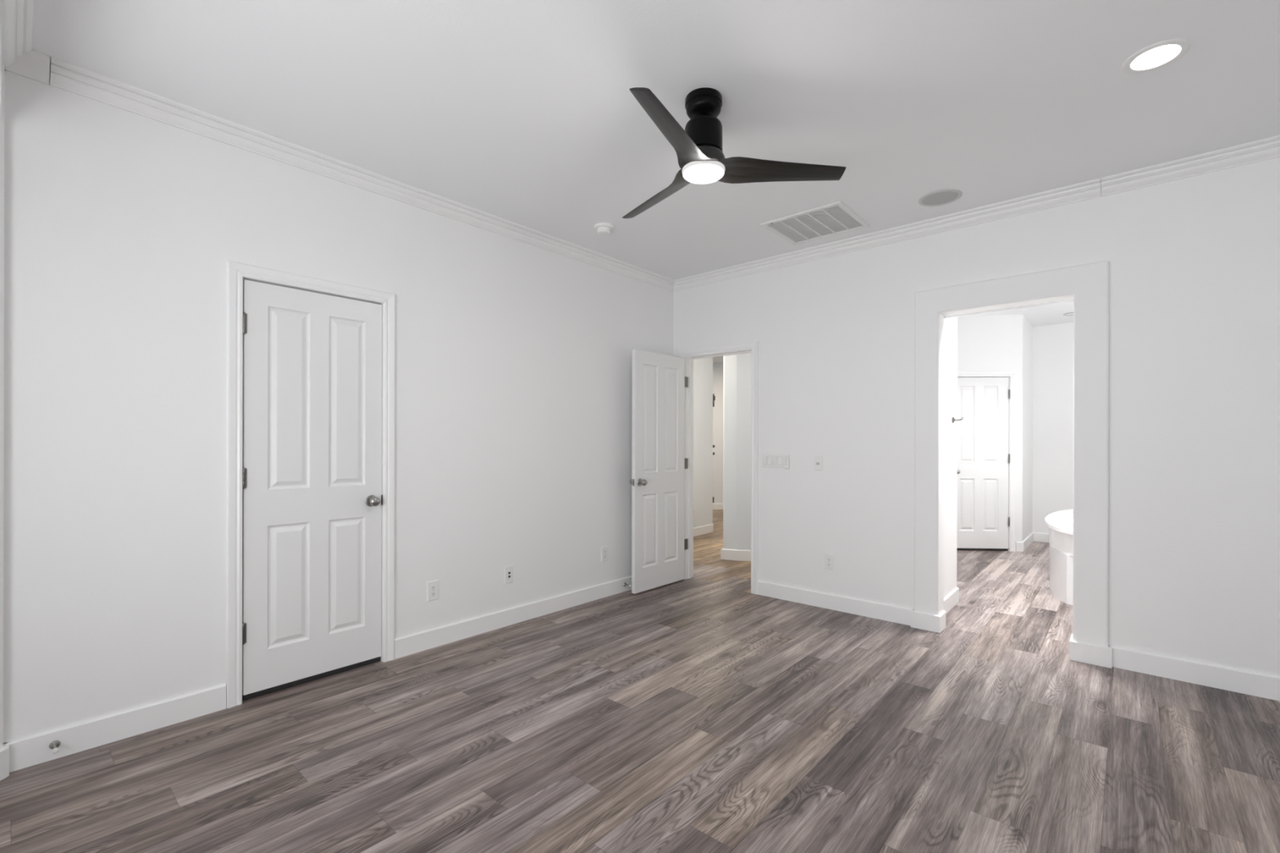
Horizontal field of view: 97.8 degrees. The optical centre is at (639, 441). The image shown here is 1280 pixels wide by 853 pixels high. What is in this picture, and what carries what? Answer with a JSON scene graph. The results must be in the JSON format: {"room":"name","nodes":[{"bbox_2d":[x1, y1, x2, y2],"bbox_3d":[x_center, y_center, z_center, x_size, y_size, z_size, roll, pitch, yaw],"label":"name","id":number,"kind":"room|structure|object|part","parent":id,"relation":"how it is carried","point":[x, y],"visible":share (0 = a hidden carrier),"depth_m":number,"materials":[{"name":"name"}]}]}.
{"room":"empty bedroom","nodes":[
{"label":"empty bedroom","id":0,"kind":"room"},
{"bbox_2d":[0,12,4,748],"bbox_3d":[-0.891,-0.115,0.078,5.000,2.755,1.059,0,0,41],"label":"wall","id":1,"kind":"structure","parent":0,"point":[2,66],"depth_m":2.09,"materials":[{"name":"paint"}]},
{"bbox_2d":[0,0,33,70],"bbox_3d":[-0.531,-1.451,0.484,5.000,0.081,0.074,0,0,42],"label":"trim","id":2,"kind":"structure","parent":1,"relation":"attached to","point":[16,15],"depth_m":1.96,"materials":[{"name":"paint"}]},
{"bbox_2d":[3,70,673,743],"bbox_3d":[-1.114,-0.115,3.706,0.120,2.755,4.420,0,0,41],"label":"wall","id":3,"kind":"structure","parent":0,"point":[122,228],"depth_m":2.57,"materials":[{"name":"paint"}]},
{"bbox_2d":[5,49,49,84],"bbox_3d":[-2.355,-1.455,2.140,0.074,0.081,0.126,0,0,41],"label":"trim","id":4,"kind":"structure","parent":3,"relation":"attached to","point":[33,64],"depth_m":2.15,"materials":[{"name":"paint"}]},
{"bbox_2d":[226,260,395,708],"bbox_3d":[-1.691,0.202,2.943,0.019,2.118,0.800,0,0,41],"label":"trim","id":5,"kind":"structure","parent":3,"relation":"attached to","point":[236,272],"depth_m":2.68,"materials":[{"name":"paint"}]},
{"bbox_2d":[242,279,382,700],"bbox_3d":[-1.689,0.235,2.942,0.102,2.045,0.677,0,0,41],"label":"door","id":6,"kind":"structure","parent":3,"relation":"in","point":[313,496],"depth_m":2.92,"materials":[{"name":"paint"}]},
{"bbox_3d":[-1.492,0.333,3.134,0.059,0.055,0.055,0,0,41],"label":"knob","id":7,"kind":"part","parent":6,"relation":"part of","materials":[{"name":"silver metal"}]},
{"bbox_2d":[3,575,631,772],"bbox_3d":[-1.041,1.206,3.666,0.046,0.112,4.141,0,0,41],"label":"baseboard","id":8,"kind":"structure","parent":3,"relation":"attached to","point":[24,753],"depth_m":2.53,"materials":[{"name":"paint"}]},
{"bbox_2d":[48,740,60,753],"bbox_3d":[-2.295,1.202,2.191,0.075,0.032,0.032,0,0,41],"label":"door stop","id":9,"kind":"object","parent":8,"relation":"attached to","point":[54,745],"visible":1,"depth_m":2.20,"materials":[{"name":"silver metal"}]},
{"bbox_2d":[49,56,675,291],"bbox_3d":[-0.986,-1.452,3.701,0.074,0.081,4.022,0,0,41],"label":"trim","id":10,"kind":"structure","parent":3,"relation":"attached to","point":[64,75],"depth_m":2.85,"materials":[{"name":"paint"}]},
{"bbox_2d":[426,580,438,601],"bbox_3d":[-1.271,0.915,3.431,0.009,0.118,0.072,0,0,41],"label":"wall outlet","id":11,"kind":"object","parent":3,"relation":"attached to","point":[432,586],"visible":1,"depth_m":3.43,"materials":[{"name":"white plastic"}]},
{"bbox_2d":[504,564,513,584],"bbox_3d":[-0.902,0.915,3.849,0.012,0.118,0.072,0,0,41],"label":"cable jack plate","id":12,"kind":"object","parent":3,"relation":"attached to","point":[508,571],"visible":1,"depth_m":3.85,"materials":[{"name":"white plastic"}]},
{"bbox_2d":[601,546,608,561],"bbox_3d":[-0.287,0.915,4.553,0.009,0.118,0.072,0,0,41],"label":"wall outlet","id":13,"kind":"object","parent":3,"relation":"attached to","point":[604,549],"visible":1,"depth_m":4.55,"materials":[{"name":"white plastic"}]},
{"bbox_2d":[0,509,1279,852],"bbox_3d":[0.305,1.265,5.248,12.483,0.001,15.039,0,0,41],"label":"floor","id":14,"kind":"structure","parent":0,"point":[704,713],"depth_m":2.26,"materials":[{"name":"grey wood"}]},
{"bbox_2d":[1044,509,1073,604],"bbox_3d":[4.426,0.918,4.604,1.732,0.709,2.520,0,0,41],"label":"bathtub","id":15,"kind":"object","parent":14,"relation":"on","point":[1060,523],"visible":0.11,"depth_m":4.50,"materials":[{"name":"white ceramic"}]},
{"bbox_3d":[4.451,1.081,4.595,1.683,0.385,2.300,0,0,41],"label":"apron panel","id":16,"kind":"part","parent":15,"relation":"part of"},
{"bbox_2d":[1059,509,1073,524],"bbox_3d":[4.390,0.890,4.583,1.504,0.487,2.000,0,0,41],"label":"basin","id":17,"kind":"object","parent":15,"relation":"in","point":[1066,517],"depth_m":4.85,"materials":[{"name":"white ceramic"}]},
{"bbox_2d":[31,0,1279,362],"bbox_3d":[0.313,-1.565,5.237,12.400,0.150,12.800,0,0,41],"label":"ceiling","id":18,"kind":"structure","parent":0,"point":[525,113],"depth_m":2.36,"materials":[{"name":"paint"}]},
{"bbox_2d":[594,222,613,235],"bbox_3d":[-0.249,-1.465,3.861,0.136,0.052,0.136,0,0,41],"label":"smoke detector","id":19,"kind":"object","parent":18,"relation":"attached to","point":[602,228],"visible":1,"depth_m":3.82,"materials":[{"name":"white plastic"}]},
{"bbox_2d":[622,87,846,218],"bbox_3d":[0.175,-1.321,2.414,1.072,0.338,1.067,0,0,41],"label":"ceiling fan","id":20,"kind":"object","parent":18,"relation":"hanging from","point":[701,159],"visible":1,"depth_m":2.38,"materials":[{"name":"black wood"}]},
{"bbox_3d":[0.097,-1.183,2.697,0.172,0.053,0.583,0,0,-33],"label":"blade","id":21,"kind":"part","parent":20,"relation":"part of","materials":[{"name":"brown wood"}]},
{"bbox_3d":[0.128,-1.183,2.132,0.172,0.053,0.583,0,0,27],"label":"blade","id":22,"kind":"part","parent":20,"relation":"part of","materials":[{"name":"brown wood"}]},
{"bbox_2d":[683,164,724,183],"bbox_3d":[0.275,-1.157,2.424,0.177,0.012,0.177,0,0,41],"label":"diffuser","id":23,"kind":"object","parent":20,"relation":"attached to","point":[693,173],"depth_m":2.40,"materials":[{"name":"white glass"}]},
{"bbox_3d":[0.602,-1.183,2.442,0.583,0.053,0.172,0,0,-3],"label":"blade","id":24,"kind":"part","parent":20,"relation":"part of","materials":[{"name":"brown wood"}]},
{"bbox_2d":[760,200,870,245],"bbox_3d":[1.200,-1.482,3.823,0.556,0.012,0.524,0,0,41],"label":"ceiling vent","id":25,"kind":"object","parent":18,"relation":"in","point":[833,219],"visible":1,"depth_m":3.80,"materials":[{"name":"metal"}]},
{"bbox_2d":[918,188,962,206],"bbox_3d":[1.826,-1.483,3.398,0.236,0.008,0.236,0,0,41],"label":"ceiling speaker","id":26,"kind":"object","parent":18,"relation":"attached to","point":[942,197],"visible":1,"depth_m":3.39},
{"bbox_2d":[921,191,958,204],"bbox_3d":[1.826,-1.484,3.398,0.198,0.006,0.198,0,0,41],"label":"grille","id":27,"kind":"object","parent":26,"relation":"attached to","point":[933,197],"depth_m":3.39,"materials":[{"name":"white plastic"}]},
{"bbox_2d":[1062,311,1073,315],"bbox_3d":[4.982,-1.476,6.436,0.170,0.010,0.170,0,0,41],"label":"recessed light","id":28,"kind":"object","parent":18,"relation":"in","point":[1072,313],"visible":0.59,"depth_m":6.45,"materials":[{"name":"grey plastic"}]},
{"bbox_2d":[1121,38,1191,74],"bbox_3d":[1.988,-1.483,2.154,0.196,0.007,0.196,0,0,41],"label":"recessed light","id":29,"kind":"object","parent":18,"relation":"in","point":[1159,55],"visible":1,"depth_m":2.15,"materials":[{"name":"white plastic"}]},
{"bbox_2d":[693,357,712,528],"bbox_3d":[0.251,-0.113,6.997,0.120,2.755,2.337,0,0,39],"label":"wall","id":30,"kind":"structure","parent":0,"point":[703,367],"depth_m":7.68,"materials":[{"name":"paint"}]},
{"bbox_2d":[693,524,713,536],"bbox_3d":[0.360,1.209,7.023,0.015,0.112,2.157,0,0,38],"label":"baseboard","id":31,"kind":"structure","parent":30,"relation":"attached to","point":[706,529],"depth_m":7.65,"materials":[{"name":"paint"}]},
{"bbox_2d":[712,394,715,502],"bbox_3d":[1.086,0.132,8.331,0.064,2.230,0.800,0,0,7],"label":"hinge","id":32,"kind":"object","parent":30,"relation":"in","point":[713,396],"depth_m":7.95,"materials":[{"name":"paint"}]},
{"bbox_2d":[712,362,723,503],"bbox_3d":[1.984,-0.109,10.541,5.781,2.755,0.120,0,0,1],"label":"wall","id":33,"kind":"structure","parent":0,"point":[717,367],"depth_m":10.49,"materials":[{"name":"paint"}]},
{"bbox_2d":[712,503,723,509],"bbox_3d":[1.978,1.212,10.471,5.515,0.112,0.015,0,0,1],"label":"baseboard","id":34,"kind":"structure","parent":33,"relation":"attached to","point":[715,506],"depth_m":10.47,"materials":[{"name":"paint"}]},
{"bbox_2d":[723,352,751,550],"bbox_3d":[2.166,-0.109,6.658,1.083,2.755,2.616,0,0,41],"label":"wall","id":35,"kind":"structure","parent":0,"point":[736,367],"depth_m":5.97,"materials":[{"name":"paint"}]},
{"bbox_2d":[720,548,751,560],"bbox_3d":[2.083,1.212,6.648,1.005,0.112,2.537,0,0,41],"label":"baseboard","id":36,"kind":"structure","parent":35,"relation":"attached to","point":[726,554],"depth_m":5.96,"materials":[{"name":"paint"}]},
{"bbox_2d":[943,317,957,598],"bbox_3d":[1.965,-0.109,4.440,0.840,2.755,0.745,0,0,41],"label":"wall","id":37,"kind":"structure","parent":0,"point":[950,324],"depth_m":4.28,"materials":[{"name":"paint"}]},
{"bbox_2d":[943,587,959,613],"bbox_3d":[2.282,1.213,4.157,0.015,0.112,0.740,0,0,41],"label":"baseboard","id":38,"kind":"structure","parent":37,"relation":"attached to","point":[952,599],"depth_m":4.24,"materials":[{"name":"paint"}]},
{"bbox_2d":[951,417,963,422],"bbox_3d":[2.446,-0.171,4.295,0.076,0.048,0.048,0,0,41],"label":"robe hook","id":39,"kind":"object","parent":37,"relation":"attached to","point":[953,420],"visible":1,"depth_m":4.30,"materials":[{"name":"metal"}]},
{"bbox_2d":[673,156,1279,677],"bbox_3d":[2.274,-0.109,3.594,5.120,2.755,0.120,0,0,41],"label":"wall","id":40,"kind":"structure","parent":0,"point":[1194,493],"depth_m":3.15,"materials":[{"name":"paint"}]},
{"bbox_2d":[629,349,688,594],"bbox_3d":[0.184,0.243,4.862,0.168,2.012,0.729,0,0,42],"label":"door","id":41,"kind":"structure","parent":40,"relation":"in","point":[660,381],"depth_m":4.80,"materials":[{"name":"paint"}]},
{"bbox_3d":[0.027,0.334,4.606,0.059,0.055,0.055,0,0,42],"label":"knob","id":42,"kind":"part","parent":41,"relation":"part of","materials":[{"name":"silver metal"}]},
{"bbox_2d":[685,350,751,579],"bbox_3d":[0.719,0.237,4.958,0.721,2.058,0.120,0,0,41],"label":"trim","id":43,"kind":"structure","parent":40,"relation":"attached to","point":[689,361],"depth_m":5.17,"materials":[{"name":"paint"}]},
{"bbox_2d":[679,341,758,594],"bbox_3d":[0.673,0.215,4.905,0.813,2.102,0.019,0,0,41],"label":"trim","id":44,"kind":"structure","parent":40,"relation":"attached to","point":[753,346],"depth_m":4.66,"materials":[{"name":"paint"}]},
{"bbox_2d":[762,453,784,467],"bbox_3d":[1.083,0.152,4.551,0.198,0.112,0.012,0,0,41],"label":"switch plate","id":45,"kind":"object","parent":40,"relation":"attached to","point":[769,460],"visible":1,"depth_m":4.54,"materials":[{"name":"white plastic"}]},
{"bbox_2d":[784,454,789,469],"bbox_3d":[1.174,0.160,4.463,0.040,0.113,0.023,0,0,41],"label":"light switch","id":46,"kind":"object","parent":40,"relation":"attached to","point":[786,456],"visible":1,"depth_m":4.45,"materials":[{"name":"white plastic"}]},
{"bbox_2d":[813,455,822,470],"bbox_3d":[1.367,0.161,4.293,0.070,0.114,0.024,0,0,41],"label":"plate","id":47,"kind":"object","parent":40,"relation":"attached to","point":[818,460],"visible":1,"depth_m":4.29,"materials":[{"name":"white plastic"}]},
{"bbox_2d":[824,553,834,570],"bbox_3d":[1.438,0.912,4.240,0.072,0.118,0.009,0,0,41],"label":"wall outlet","id":48,"kind":"object","parent":40,"relation":"attached to","point":[828,558],"visible":1,"depth_m":4.24,"materials":[{"name":"white plastic"}]},
{"bbox_2d":[673,177,1101,291],"bbox_3d":[1.452,-1.447,4.189,3.096,0.081,0.074,0,0,41],"label":"trim","id":49,"kind":"structure","parent":40,"relation":"attached to","point":[1089,189],"depth_m":3.82,"materials":[{"name":"paint"}]},
{"bbox_2d":[944,299,1073,319],"bbox_3d":[2.363,-0.864,3.606,0.710,0.034,0.017,0,0,41],"label":"trim","id":50,"kind":"structure","parent":40,"relation":"attached to","point":[1069,300],"depth_m":3.58,"materials":[{"name":"paint"}]},
{"bbox_2d":[914,260,1109,647],"bbox_3d":[2.270,0.120,3.497,1.023,2.298,0.030,0,0,41],"label":"trim","id":51,"kind":"structure","parent":40,"relation":"attached to","point":[1088,284],"depth_m":3.25,"materials":[{"name":"paint"}]},
{"bbox_2d":[757,580,1279,701],"bbox_3d":[2.208,1.213,3.613,5.000,0.112,0.155,0,0,41],"label":"baseboard","id":52,"kind":"structure","parent":40,"relation":"attached to","point":[1259,685],"depth_m":3.14,"materials":[{"name":"paint"}]},
{"bbox_2d":[1101,134,1279,196],"bbox_3d":[3.331,-1.444,2.540,1.903,0.081,0.074,0,0,41],"label":"trim","id":53,"kind":"structure","parent":40,"relation":"attached to","point":[1266,148],"depth_m":2.92,"materials":[{"name":"paint"}]},
{"bbox_2d":[956,377,1009,551],"bbox_3d":[3.969,0.257,6.510,0.664,2.025,0.102,0,0,3],"label":"door","id":54,"kind":"structure","parent":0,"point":[983,455],"depth_m":6.53,"materials":[{"name":"paint"}]},
{"bbox_2d":[957,371,1016,551],"bbox_3d":[3.972,0.224,6.567,0.796,2.096,0.129,0,0,3],"label":"door frame","id":55,"kind":"structure","parent":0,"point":[1012,375],"depth_m":6.49,"materials":[{"name":"paint"}]},
{"bbox_2d":[957,314,1022,542],"bbox_3d":[3.819,-0.106,6.585,1.268,2.755,0.110,0,0,3],"label":"wall","id":56,"kind":"structure","parent":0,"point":[985,343],"depth_m":6.51,"materials":[{"name":"paint"}]},
{"bbox_2d":[1015,532,1033,551],"bbox_3d":[4.718,1.218,6.837,0.073,0.112,0.987,0,0,41],"label":"baseboard","id":57,"kind":"structure","parent":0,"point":[1022,546],"depth_m":6.56,"materials":[{"name":"paint"}]},
{"bbox_2d":[1022,315,1032,541],"bbox_3d":[4.745,-0.104,6.917,0.112,2.755,1.025,0,0,41],"label":"wall","id":58,"kind":"structure","parent":0,"point":[1027,421],"depth_m":6.81,"materials":[{"name":"paint"}]},
{"bbox_2d":[1032,322,1073,533],"bbox_3d":[5.868,-0.102,6.554,2.280,2.755,0.130,0,0,41],"label":"wall","id":59,"kind":"structure","parent":0,"point":[1052,344],"depth_m":7.05,"materials":[{"name":"paint"}]},
{"bbox_2d":[1033,532,1048,542],"bbox_3d":[5.841,1.220,6.479,2.118,0.112,0.015,0,0,41],"label":"baseboard","id":60,"kind":"structure","parent":59,"relation":"attached to","point":[1038,537],"depth_m":7.11,"materials":[{"name":"paint"}]},
{"bbox_3d":[-2.393,-0.018,1.430,1.041,2.555,0.973,0,0,41],"label":"wall","id":61,"kind":"structure","parent":0,"visible":0},
{"bbox_2d":[0,746,8,781],"bbox_3d":[-2.339,1.204,1.656,0.015,0.112,0.904,0,0,-6],"label":"baseboard","id":62,"kind":"structure","parent":61,"relation":"attached to","point":[4,752],"depth_m":2.09,"materials":[{"name":"paint"}]}
]}

